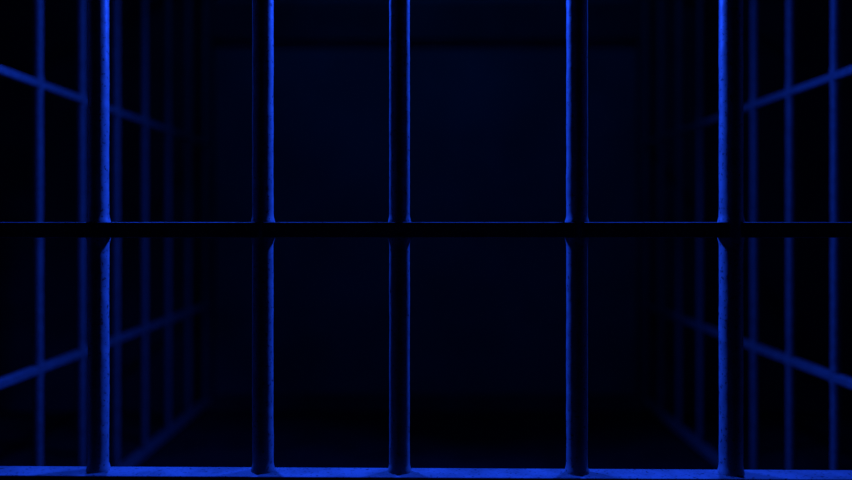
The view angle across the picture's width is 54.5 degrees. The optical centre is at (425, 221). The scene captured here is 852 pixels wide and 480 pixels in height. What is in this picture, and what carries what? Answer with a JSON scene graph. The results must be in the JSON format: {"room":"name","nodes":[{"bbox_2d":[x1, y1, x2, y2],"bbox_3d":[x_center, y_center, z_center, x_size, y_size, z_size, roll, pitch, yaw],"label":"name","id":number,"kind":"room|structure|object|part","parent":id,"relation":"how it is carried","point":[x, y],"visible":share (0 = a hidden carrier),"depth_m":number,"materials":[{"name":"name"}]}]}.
{"room":"prison interior","nodes":[
{"label":"prison interior","id":0,"kind":"room"},
{"bbox_2d":[215,0,636,393],"bbox_3d":[0.000,-0.415,2.800,3.400,2.070,0.100,0,0,0],"label":"wall","id":1,"kind":"structure","parent":0,"point":[488,118],"depth_m":2.75,"materials":[{"name":"paint"}]},
{"bbox_2d":[0,0,214,410],"bbox_3d":[-1.200,-0.415,2.730,1.000,2.070,0.040,0,0,0],"label":"wall","id":2,"kind":"structure","parent":1,"relation":"attached to","point":[16,16],"depth_m":2.71,"materials":[{"name":"concrete"}]},
{"bbox_2d":[212,2,639,40],"bbox_3d":[0.000,-0.660,2.730,1.400,0.120,0.040,0,0,0],"label":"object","id":3,"kind":"structure","parent":1,"relation":"attached to","point":[231,21],"depth_m":2.71,"materials":[{"name":"concrete"}]},
{"bbox_2d":[213,394,638,410],"bbox_3d":[0.000,0.595,2.735,1.400,0.050,0.030,0,0,0],"label":"baseboard","id":4,"kind":"structure","parent":1,"relation":"attached to","point":[221,402],"depth_m":2.72,"materials":[{"name":"concrete"}]},
{"bbox_2d":[637,0,851,410],"bbox_3d":[1.200,-0.415,2.730,1.000,2.070,0.040,0,0,0],"label":"wall","id":5,"kind":"structure","parent":1,"relation":"attached to","point":[813,155],"depth_m":2.71,"materials":[{"name":"concrete"}]},
{"bbox_2d":[0,411,851,469],"bbox_3d":[0.000,0.670,0.825,3.400,0.100,4.050,0,0,0],"label":"floor","id":6,"kind":"structure","parent":0,"point":[302,439],"depth_m":2.36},
{"bbox_2d":[0,0,210,466],"bbox_3d":[-0.717,-0.427,1.883,0.028,2.045,1.725,0,0,0],"label":"bars","id":7,"kind":"object","parent":6,"relation":"on","point":[38,367],"visible":0.95,"depth_m":1.91,"materials":[{"name":"metal"}]},
{"bbox_2d":[0,0,851,479],"bbox_3d":[0.000,-0.415,0.998,1.474,2.070,0.044,0,0,0],"label":"bars","id":8,"kind":"object","parent":6,"relation":"on","point":[730,229],"visible":1,"depth_m":0.99,"materials":[{"name":"metal"}]},
{"bbox_3d":[0.000,0.326,0.995,1.434,0.057,0.038,0,0,0],"label":"ledge rail","id":9,"kind":"part","parent":8,"relation":"part of","materials":[{"name":"metal"}]},
{"bbox_2d":[641,0,851,469],"bbox_3d":[0.717,-0.427,1.883,0.028,2.045,1.725,0,0,0],"label":"bars","id":10,"kind":"object","parent":6,"relation":"on","point":[836,74],"visible":0.84,"depth_m":1.80,"materials":[{"name":"metal"}]}
]}

